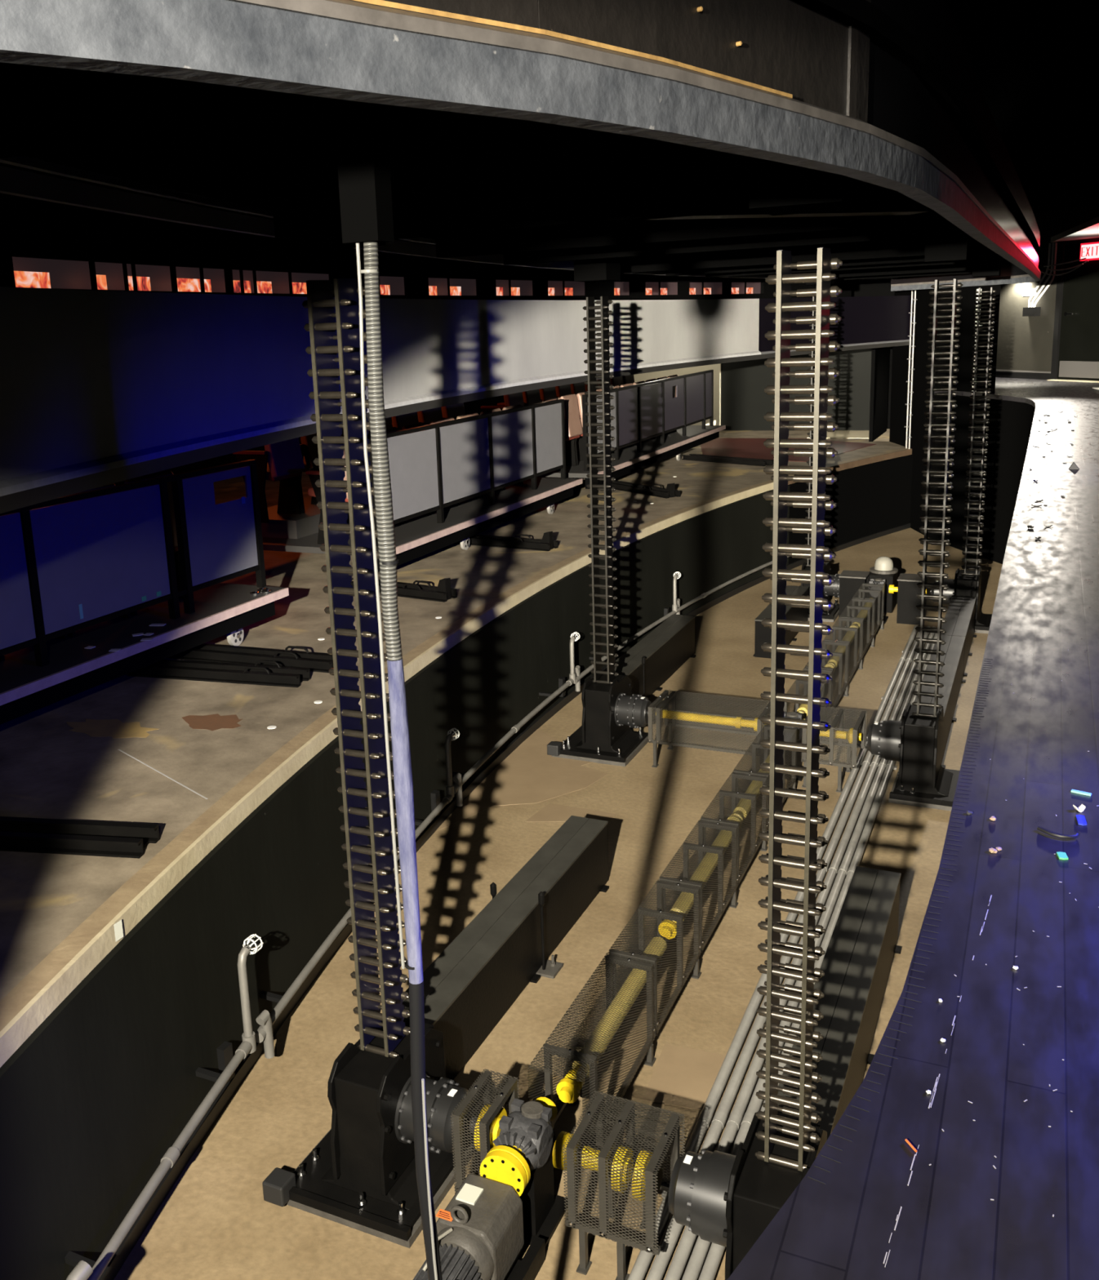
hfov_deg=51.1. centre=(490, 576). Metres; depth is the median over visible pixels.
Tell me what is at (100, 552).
panel
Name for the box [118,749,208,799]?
floor line
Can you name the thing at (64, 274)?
trim
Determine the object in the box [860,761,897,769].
strut
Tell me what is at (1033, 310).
conduit
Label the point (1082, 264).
cable
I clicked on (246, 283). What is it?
window
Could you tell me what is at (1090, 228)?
ceiling
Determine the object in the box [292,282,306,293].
window
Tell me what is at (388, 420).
seat
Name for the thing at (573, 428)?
seat
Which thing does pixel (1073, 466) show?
wedge
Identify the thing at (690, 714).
shaft
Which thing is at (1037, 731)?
floor
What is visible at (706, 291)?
window
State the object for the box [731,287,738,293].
window
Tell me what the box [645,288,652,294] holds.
window
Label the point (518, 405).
seat
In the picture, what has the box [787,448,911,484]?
trim
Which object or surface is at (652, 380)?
seat
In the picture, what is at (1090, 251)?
exit sign
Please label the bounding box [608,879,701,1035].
guard
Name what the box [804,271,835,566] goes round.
column
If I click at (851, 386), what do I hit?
door
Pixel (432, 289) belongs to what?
window
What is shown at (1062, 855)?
scrap
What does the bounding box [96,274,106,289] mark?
window
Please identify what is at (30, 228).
ceiling beam
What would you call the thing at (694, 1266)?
conduit pipe
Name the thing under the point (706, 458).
track
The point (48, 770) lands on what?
floor
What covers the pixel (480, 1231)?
motor
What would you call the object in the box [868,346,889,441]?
wall
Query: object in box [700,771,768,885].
guard
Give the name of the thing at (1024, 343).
wall
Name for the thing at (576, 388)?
seat
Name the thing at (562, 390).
seat
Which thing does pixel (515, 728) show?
pipe
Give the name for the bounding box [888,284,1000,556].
wall
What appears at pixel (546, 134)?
stage underside
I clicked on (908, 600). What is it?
shaft cover
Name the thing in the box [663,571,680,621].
pipe
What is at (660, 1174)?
shaft
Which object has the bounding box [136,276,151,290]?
window
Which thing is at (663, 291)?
window
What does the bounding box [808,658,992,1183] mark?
trim
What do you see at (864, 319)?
wall
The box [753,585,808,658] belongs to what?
magazine
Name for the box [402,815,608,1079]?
magazine
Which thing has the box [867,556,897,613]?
motor
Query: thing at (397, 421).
seat
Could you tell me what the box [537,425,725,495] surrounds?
wagon
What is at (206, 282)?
window
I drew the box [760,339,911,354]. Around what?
trim
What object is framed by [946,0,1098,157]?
ceiling
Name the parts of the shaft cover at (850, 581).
lid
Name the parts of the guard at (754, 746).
frame, frame, frame, rail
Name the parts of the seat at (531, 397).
backrest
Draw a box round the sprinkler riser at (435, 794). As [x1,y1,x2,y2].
[430,728,462,816]
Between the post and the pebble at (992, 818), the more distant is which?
the post
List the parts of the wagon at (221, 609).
clear cap, clear cap, clear cap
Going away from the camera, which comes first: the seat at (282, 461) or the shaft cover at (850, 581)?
the seat at (282, 461)
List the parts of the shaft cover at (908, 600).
lid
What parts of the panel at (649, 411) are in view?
post, panel, post, panel, post, rail, rail, panel, post, panel, post, panel, post, panel, post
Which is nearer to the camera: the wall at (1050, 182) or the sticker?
the sticker
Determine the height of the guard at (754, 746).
0.505 m
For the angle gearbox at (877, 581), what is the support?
on the floor at (215, 1222)
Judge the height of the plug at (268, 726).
0.005 m
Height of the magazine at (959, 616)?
0.420 m
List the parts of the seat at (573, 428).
backrest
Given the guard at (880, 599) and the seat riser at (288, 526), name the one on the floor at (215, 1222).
the guard at (880, 599)
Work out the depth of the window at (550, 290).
13.99 m
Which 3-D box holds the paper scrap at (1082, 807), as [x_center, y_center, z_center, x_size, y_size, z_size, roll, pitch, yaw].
[1.419,0.558,2.769,0.022,0.014,0.018,-3,12,-3]
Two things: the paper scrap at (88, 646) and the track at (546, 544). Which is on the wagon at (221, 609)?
the paper scrap at (88, 646)
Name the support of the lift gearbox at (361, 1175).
on the floor at (215, 1222)
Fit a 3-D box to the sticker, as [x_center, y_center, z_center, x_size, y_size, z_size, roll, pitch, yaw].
[-1.459,1.388,4.494,0.002,0.073,0.050,4,14,25]
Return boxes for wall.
[0,286,759,480]
[0,484,789,1279]
[114,414,417,485]
[463,351,832,430]
[758,295,912,351]
[788,454,912,564]
[851,149,1098,428]
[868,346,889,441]
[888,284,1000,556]
[980,398,1035,564]
[995,204,1098,371]
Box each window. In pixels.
[13,271,50,288]
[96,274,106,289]
[127,275,133,290]
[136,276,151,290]
[176,278,200,292]
[204,279,211,292]
[232,280,240,293]
[243,280,251,293]
[256,280,271,293]
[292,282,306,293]
[379,284,390,294]
[428,285,436,295]
[449,286,461,295]
[496,287,502,295]
[511,287,519,295]
[547,287,554,295]
[564,288,573,295]
[613,288,619,295]
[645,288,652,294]
[660,288,666,294]
[688,288,695,294]
[703,288,711,294]
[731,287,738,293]
[746,287,752,293]
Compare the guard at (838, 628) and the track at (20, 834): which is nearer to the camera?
the track at (20, 834)
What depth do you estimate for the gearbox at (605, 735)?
9.37 m
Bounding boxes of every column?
[270,174,409,1057]
[573,257,620,684]
[749,156,859,1171]
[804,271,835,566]
[911,226,970,717]
[960,253,1001,575]
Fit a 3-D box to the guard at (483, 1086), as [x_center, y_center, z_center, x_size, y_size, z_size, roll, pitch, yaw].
[-0.014,2.313,4.619,0.170,0.510,0.320,4,14,25]
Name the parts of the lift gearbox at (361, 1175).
rail, plate, plate, plate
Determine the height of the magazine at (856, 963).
0.420 m
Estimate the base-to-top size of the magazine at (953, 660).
0.420 m
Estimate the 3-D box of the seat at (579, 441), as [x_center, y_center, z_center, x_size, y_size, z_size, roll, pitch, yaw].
[1.127,-1.978,15.237,0.483,0.933,0.556,4,14,25]
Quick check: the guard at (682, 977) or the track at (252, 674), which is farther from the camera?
the track at (252, 674)
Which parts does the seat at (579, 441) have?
backrest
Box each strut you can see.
[661,1190,666,1197]
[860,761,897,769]
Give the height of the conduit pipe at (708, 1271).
0.053 m
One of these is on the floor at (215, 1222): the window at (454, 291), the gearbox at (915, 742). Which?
the gearbox at (915, 742)
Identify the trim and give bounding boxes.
[0,341,911,513]
[0,351,760,496]
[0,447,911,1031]
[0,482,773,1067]
[12,256,760,295]
[633,363,720,425]
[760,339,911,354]
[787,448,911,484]
[806,430,869,438]
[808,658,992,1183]
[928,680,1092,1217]
[995,369,1050,373]
[1047,378,1098,382]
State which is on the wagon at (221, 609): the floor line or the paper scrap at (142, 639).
the paper scrap at (142, 639)
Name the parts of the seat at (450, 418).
backrest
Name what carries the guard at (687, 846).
on the floor at (215, 1222)
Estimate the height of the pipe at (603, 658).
0.053 m
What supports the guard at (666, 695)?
on the floor at (215, 1222)
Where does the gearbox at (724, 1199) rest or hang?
on the floor at (215, 1222)
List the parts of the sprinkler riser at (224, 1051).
bracket post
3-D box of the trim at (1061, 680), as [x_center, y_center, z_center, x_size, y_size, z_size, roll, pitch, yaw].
[1.835,0.411,3.398,0.689,0.001,4.393,5,14,29]
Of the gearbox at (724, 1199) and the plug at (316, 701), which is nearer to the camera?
the gearbox at (724, 1199)
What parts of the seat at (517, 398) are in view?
armrest, backrest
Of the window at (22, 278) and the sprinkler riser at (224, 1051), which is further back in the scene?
the window at (22, 278)
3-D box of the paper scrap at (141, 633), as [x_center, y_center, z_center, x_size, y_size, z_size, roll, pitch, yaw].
[-2.247,0.369,7.317,0.070,0.003,0.050,-8,14,-25]
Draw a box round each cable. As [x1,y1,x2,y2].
[1040,263,1083,275]
[1043,257,1086,266]
[1045,260,1088,271]
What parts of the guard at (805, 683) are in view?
frame, frame, frame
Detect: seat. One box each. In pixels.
[232,437,305,523]
[297,433,319,513]
[305,444,349,544]
[367,417,392,436]
[391,411,418,430]
[401,422,431,524]
[417,407,442,424]
[430,417,457,514]
[440,402,465,419]
[456,412,480,505]
[480,391,524,411]
[480,408,502,497]
[500,389,541,405]
[502,404,523,489]
[539,386,556,402]
[555,384,571,399]
[555,394,582,471]
[569,382,585,395]
[574,391,589,465]
[584,379,599,391]
[610,376,623,386]
[619,382,632,450]
[622,374,634,384]
[632,380,644,446]
[644,378,656,442]
[655,376,666,438]
[666,374,677,435]
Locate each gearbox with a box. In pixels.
[262,1017,475,1248]
[469,1097,573,1248]
[546,674,651,766]
[667,1110,826,1279]
[782,711,803,781]
[800,561,839,622]
[863,578,888,623]
[866,702,959,810]
[930,568,991,633]
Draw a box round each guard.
[450,1069,519,1194]
[527,952,656,1168]
[562,1090,684,1279]
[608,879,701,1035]
[648,689,770,767]
[658,819,737,952]
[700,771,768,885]
[733,724,797,831]
[783,666,832,725]
[801,706,866,792]
[804,640,849,713]
[823,617,863,682]
[839,598,875,656]
[853,582,884,635]
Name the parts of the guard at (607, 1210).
leg, frame, leg, rail, frame, leg, leg, frame, rail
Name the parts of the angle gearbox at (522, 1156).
foot plate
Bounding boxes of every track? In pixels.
[0,816,159,858]
[129,659,310,687]
[165,643,333,672]
[350,577,457,602]
[453,531,558,551]
[600,480,680,498]
[681,453,773,466]
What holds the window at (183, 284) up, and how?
in the ceiling beam
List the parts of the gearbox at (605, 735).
plate, rail, plate, plate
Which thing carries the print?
on the motor at (480, 1231)
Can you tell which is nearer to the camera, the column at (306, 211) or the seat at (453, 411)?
the column at (306, 211)
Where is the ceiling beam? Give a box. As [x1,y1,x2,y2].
[0,162,851,300]
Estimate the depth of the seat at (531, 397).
15.33 m
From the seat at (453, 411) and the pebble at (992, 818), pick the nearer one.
the pebble at (992, 818)
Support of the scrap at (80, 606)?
attached to the panel at (100, 552)
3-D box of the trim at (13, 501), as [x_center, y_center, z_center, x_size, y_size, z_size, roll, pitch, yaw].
[1.439,-1.506,9.159,2.887,0.060,24.032,3,14,24]
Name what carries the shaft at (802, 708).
on the floor at (215, 1222)
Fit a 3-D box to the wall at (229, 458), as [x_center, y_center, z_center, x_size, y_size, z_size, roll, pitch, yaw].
[-6.705,-2.164,13.677,0.100,6.100,27.100,4,14,25]
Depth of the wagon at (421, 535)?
11.43 m
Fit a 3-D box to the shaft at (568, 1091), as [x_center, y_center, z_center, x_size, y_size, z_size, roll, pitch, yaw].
[1.209,1.745,6.639,0.100,0.098,4.160,4,14,25]
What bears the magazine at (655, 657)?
on the floor at (215, 1222)
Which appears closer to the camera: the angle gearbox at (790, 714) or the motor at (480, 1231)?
the motor at (480, 1231)
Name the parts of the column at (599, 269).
plate, plate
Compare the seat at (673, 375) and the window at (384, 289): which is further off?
the seat at (673, 375)
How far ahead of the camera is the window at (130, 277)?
7.72 m
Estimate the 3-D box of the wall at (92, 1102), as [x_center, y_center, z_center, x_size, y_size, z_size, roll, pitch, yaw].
[0.132,1.336,7.464,2.060,1.190,19.254,2,13,19]
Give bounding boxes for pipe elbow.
[66,1260,93,1279]
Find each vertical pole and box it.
[904,289,913,448]
[906,289,917,448]
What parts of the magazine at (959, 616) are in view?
lid, lid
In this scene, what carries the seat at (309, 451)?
on the seat riser at (288, 526)
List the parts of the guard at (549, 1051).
rail, frame, rail, frame, leg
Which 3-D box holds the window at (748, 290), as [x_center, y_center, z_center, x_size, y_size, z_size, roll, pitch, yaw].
[4.054,-4.484,18.023,0.010,0.104,0.234,10,17,43]
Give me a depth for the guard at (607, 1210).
4.26 m
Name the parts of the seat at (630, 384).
backrest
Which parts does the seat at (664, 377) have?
backrest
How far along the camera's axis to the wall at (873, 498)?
17.65 m
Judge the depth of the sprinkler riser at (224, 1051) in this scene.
5.26 m
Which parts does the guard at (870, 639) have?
frame, frame, frame, rail, leg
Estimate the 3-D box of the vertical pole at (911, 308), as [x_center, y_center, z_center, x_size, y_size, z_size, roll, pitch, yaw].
[6.722,-3.112,18.469,0.070,3.250,0.039,4,14,25]
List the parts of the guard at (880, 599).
frame, frame, frame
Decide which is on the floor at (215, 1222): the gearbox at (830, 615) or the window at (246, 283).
the gearbox at (830, 615)
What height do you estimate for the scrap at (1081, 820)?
0.004 m
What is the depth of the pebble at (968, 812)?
2.77 m
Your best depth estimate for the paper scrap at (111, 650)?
6.97 m
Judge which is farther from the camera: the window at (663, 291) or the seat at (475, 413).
the window at (663, 291)
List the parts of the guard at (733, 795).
frame, frame, frame, rail, leg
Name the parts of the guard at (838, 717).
frame, leg, rail, frame, leg, rail, leg, frame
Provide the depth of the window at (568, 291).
14.35 m
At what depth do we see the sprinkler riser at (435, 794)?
8.05 m
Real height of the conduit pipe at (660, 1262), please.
0.053 m
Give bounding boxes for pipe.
[64,1040,251,1279]
[254,794,453,1043]
[451,678,573,793]
[558,631,580,697]
[573,555,788,684]
[627,625,918,1279]
[645,631,919,1279]
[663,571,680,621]
[664,626,930,1279]
[681,626,935,1279]
[697,632,937,1279]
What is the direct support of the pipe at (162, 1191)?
attached to the wall at (92, 1102)
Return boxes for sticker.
[113,920,123,941]
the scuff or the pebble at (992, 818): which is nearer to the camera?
the scuff
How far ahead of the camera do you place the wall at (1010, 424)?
15.71 m
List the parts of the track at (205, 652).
handle, handle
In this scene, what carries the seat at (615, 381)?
on the seat riser
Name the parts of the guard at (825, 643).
frame, frame, frame, rail, leg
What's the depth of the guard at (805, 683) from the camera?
9.61 m
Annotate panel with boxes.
[0,459,266,666]
[367,399,565,546]
[582,369,713,471]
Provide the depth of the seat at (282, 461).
10.40 m
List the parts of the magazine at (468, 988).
tie rod, lid, tie rod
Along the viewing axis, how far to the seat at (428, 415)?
12.84 m
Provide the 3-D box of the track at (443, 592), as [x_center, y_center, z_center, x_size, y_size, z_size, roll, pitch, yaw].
[-0.780,0.051,9.870,1.112,0.179,0.242,6,15,33]
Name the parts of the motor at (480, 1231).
motor, inspection plate, mounting plate, mounting rail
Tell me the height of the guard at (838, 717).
0.505 m
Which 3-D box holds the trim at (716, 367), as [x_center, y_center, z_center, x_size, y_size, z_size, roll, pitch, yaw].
[3.430,-3.910,23.114,2.440,1.920,0.049,4,14,25]
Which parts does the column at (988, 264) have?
plate, plate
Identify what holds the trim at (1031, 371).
attached to the wall at (1024, 343)
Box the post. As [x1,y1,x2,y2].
[971,288,982,394]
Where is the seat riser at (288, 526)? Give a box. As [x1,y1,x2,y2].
[261,496,349,538]
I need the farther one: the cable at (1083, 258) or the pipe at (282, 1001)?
the cable at (1083, 258)
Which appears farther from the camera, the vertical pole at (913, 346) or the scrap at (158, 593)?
the vertical pole at (913, 346)
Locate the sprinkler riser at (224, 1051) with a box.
[216,933,275,1083]
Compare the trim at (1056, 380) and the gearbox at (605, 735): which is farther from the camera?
the trim at (1056, 380)
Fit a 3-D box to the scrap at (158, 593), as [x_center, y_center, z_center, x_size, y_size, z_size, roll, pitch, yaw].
[-2.183,0.112,7.556,0.002,0.030,0.040,4,14,25]
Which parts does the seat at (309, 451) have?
backrest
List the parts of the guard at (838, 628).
frame, frame, frame, rail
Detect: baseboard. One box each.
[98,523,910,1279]
[995,371,1050,379]
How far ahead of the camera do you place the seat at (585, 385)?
17.20 m
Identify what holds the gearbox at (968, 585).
on the floor at (215, 1222)
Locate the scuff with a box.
[883,894,991,1266]
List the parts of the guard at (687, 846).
frame, frame, frame, rail, leg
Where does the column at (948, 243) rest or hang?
on the gearbox at (915, 742)
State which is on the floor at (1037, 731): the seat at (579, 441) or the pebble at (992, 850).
the pebble at (992, 850)
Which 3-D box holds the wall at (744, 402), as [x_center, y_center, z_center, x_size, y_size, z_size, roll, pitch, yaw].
[3.187,-4.188,23.254,9.250,2.420,0.100,4,14,25]
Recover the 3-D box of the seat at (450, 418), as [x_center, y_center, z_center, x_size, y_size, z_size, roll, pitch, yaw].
[-0.590,-1.146,11.755,0.483,0.933,0.556,4,14,25]
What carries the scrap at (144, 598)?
on the panel at (100, 552)
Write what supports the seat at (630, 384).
on the wagon at (629, 460)
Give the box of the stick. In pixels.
[905,1138,916,1151]
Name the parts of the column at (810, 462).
plate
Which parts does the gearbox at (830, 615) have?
plate, rail, plate, plate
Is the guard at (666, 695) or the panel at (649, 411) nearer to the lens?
the guard at (666, 695)
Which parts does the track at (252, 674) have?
handle, handle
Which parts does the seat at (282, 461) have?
armrest, backrest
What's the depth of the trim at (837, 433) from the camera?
21.00 m
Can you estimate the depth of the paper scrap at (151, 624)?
7.54 m
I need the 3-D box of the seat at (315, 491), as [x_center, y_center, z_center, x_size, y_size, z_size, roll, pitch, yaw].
[-1.323,-0.791,10.268,0.483,0.933,0.556,4,14,25]
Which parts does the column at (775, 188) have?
plate, plate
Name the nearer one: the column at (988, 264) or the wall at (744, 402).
the column at (988, 264)
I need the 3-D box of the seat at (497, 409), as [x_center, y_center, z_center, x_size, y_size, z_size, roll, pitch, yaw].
[-0.101,-1.383,12.746,0.483,0.933,0.556,4,14,25]
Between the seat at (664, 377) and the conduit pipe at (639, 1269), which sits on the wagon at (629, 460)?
the seat at (664, 377)
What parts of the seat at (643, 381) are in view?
backrest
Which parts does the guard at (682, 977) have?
frame, frame, rail, frame, leg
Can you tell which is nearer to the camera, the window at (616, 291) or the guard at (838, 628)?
the guard at (838, 628)
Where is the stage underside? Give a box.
[0,0,1041,291]
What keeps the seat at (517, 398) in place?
on the seat riser
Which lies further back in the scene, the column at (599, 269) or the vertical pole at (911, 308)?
the vertical pole at (911, 308)
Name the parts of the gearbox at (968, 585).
plate, plate, rail, plate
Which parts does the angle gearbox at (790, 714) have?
foot plate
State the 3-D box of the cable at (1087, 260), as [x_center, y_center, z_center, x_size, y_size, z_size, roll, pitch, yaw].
[8.880,-4.785,17.691,0.020,0.119,0.835,-6,13,-17]
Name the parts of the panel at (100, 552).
panel, post, panel, rail, rail, post, post, panel, post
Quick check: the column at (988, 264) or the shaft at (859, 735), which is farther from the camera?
the column at (988, 264)
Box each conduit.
[333,98,442,1279]
[1022,242,1057,316]
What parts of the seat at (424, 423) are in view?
backrest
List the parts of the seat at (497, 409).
backrest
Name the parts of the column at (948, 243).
plate, plate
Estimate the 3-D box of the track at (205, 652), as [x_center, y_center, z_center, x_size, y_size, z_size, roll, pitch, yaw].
[-1.665,0.528,8.003,1.382,0.115,0.242,3,13,22]
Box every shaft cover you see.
[838,569,870,617]
[896,573,927,625]
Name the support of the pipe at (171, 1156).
attached to the wall at (92, 1102)
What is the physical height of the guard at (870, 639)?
0.505 m
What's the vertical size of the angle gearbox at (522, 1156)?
0.475 m
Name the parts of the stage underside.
fascia panel, fascia panel, glossy panel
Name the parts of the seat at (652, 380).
backrest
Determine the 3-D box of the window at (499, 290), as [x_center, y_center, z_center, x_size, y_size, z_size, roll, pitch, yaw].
[0.090,-3.225,13.001,0.010,0.104,0.184,5,14,31]
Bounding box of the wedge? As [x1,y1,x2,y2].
[1068,462,1079,469]
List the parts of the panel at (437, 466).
post, panel, post, panel, rail, rail, post, panel, post, panel, post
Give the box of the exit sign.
[1079,241,1098,261]
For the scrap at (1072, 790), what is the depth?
2.87 m
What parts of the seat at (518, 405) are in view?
backrest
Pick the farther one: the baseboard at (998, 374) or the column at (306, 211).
the baseboard at (998, 374)
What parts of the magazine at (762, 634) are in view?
lid, lid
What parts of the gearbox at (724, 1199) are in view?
plate, plate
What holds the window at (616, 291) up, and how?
in the ceiling beam
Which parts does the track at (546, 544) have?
handle, handle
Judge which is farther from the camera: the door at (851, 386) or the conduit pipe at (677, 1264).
the door at (851, 386)
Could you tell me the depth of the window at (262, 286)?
9.26 m
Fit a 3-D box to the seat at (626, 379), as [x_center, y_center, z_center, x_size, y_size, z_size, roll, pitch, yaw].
[2.127,-3.017,19.005,0.483,0.933,0.556,4,14,25]
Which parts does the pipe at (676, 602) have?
bracket post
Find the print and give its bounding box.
[438,1210,449,1218]
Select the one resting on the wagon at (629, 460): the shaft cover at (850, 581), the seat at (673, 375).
the seat at (673, 375)
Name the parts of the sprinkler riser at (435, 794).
bracket post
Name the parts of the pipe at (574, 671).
bracket post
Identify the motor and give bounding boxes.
[413,1173,545,1279]
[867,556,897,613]
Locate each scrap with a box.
[78,604,83,619]
[84,645,95,648]
[108,648,120,651]
[131,632,143,635]
[140,638,152,640]
[141,595,146,601]
[148,623,165,626]
[156,591,160,596]
[1056,851,1068,859]
[1071,789,1091,795]
[1072,804,1085,812]
[1075,814,1086,826]
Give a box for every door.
[831,348,871,430]
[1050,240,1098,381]
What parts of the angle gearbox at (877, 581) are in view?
foot plate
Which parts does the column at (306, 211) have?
plate, plate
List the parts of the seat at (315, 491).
armrest, backrest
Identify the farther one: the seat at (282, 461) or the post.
the post
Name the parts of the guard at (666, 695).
leg, frame, frame, leg, rail, rail, frame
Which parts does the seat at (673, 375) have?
backrest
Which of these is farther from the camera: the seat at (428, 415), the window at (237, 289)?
the seat at (428, 415)
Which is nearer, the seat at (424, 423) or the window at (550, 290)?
the seat at (424, 423)
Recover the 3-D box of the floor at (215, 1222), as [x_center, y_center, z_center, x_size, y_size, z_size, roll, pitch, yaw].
[1.084,1.151,11.142,10.500,0.103,28.000,4,14,25]
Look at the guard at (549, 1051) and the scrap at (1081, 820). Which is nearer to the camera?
the scrap at (1081, 820)
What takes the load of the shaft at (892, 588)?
attached to the angle gearbox at (877, 581)
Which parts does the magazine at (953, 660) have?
lid, lid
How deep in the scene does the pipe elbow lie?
3.69 m
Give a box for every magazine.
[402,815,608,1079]
[603,614,695,703]
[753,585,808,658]
[777,866,902,1139]
[914,635,965,768]
[941,595,976,676]
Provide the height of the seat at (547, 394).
0.933 m
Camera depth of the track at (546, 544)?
11.68 m
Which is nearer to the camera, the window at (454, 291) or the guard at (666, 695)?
the guard at (666, 695)
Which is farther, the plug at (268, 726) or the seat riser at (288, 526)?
the seat riser at (288, 526)
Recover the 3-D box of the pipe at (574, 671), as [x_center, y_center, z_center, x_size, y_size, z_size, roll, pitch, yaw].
[0.741,0.808,10.532,0.102,0.579,0.305,8,16,40]
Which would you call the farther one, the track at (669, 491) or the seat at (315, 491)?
the track at (669, 491)
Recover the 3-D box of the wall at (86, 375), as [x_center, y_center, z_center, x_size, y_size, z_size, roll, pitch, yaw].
[-0.180,-1.311,6.717,1.715,0.700,18.601,2,13,18]
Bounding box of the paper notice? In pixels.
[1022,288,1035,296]
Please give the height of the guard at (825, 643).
0.505 m
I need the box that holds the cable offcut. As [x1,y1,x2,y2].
[1036,826,1078,839]
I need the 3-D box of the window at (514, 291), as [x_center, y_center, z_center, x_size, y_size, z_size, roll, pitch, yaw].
[0.276,-3.297,13.298,0.010,0.104,0.234,5,14,31]
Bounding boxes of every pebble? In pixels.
[966,810,973,814]
[988,847,997,853]
[989,816,995,820]
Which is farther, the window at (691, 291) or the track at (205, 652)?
the window at (691, 291)
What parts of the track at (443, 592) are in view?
handle, handle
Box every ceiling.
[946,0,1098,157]
[1050,216,1098,242]
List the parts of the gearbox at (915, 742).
plate, rail, plate, plate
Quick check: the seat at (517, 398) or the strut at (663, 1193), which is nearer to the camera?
the strut at (663, 1193)
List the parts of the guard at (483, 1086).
frame, frame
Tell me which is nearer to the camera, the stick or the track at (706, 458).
the stick
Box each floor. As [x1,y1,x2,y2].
[0,428,907,1000]
[113,528,1002,1279]
[726,377,1098,1279]
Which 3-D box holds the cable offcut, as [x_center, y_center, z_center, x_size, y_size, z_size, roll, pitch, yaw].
[1.305,0.592,2.643,0.087,0.009,0.032,5,14,31]
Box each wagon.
[0,582,288,724]
[262,477,582,571]
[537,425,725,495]
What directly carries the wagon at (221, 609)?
on the floor at (48, 770)
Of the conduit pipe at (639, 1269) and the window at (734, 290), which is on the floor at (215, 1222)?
the conduit pipe at (639, 1269)
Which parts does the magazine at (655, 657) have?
lid, tie rod, lid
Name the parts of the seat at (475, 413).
backrest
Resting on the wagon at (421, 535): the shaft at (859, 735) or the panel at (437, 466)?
the panel at (437, 466)
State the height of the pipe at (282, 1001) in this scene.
0.053 m
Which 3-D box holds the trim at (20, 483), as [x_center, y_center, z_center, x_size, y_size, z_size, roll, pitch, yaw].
[-0.122,-0.976,6.775,1.687,0.047,18.559,2,13,18]
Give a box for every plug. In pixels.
[266,725,275,728]
[313,700,322,703]
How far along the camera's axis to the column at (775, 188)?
3.65 m
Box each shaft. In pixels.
[555,753,769,1102]
[576,1144,662,1200]
[660,710,766,732]
[795,597,871,719]
[818,728,862,743]
[888,584,927,593]
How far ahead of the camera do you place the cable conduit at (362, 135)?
2.33 m

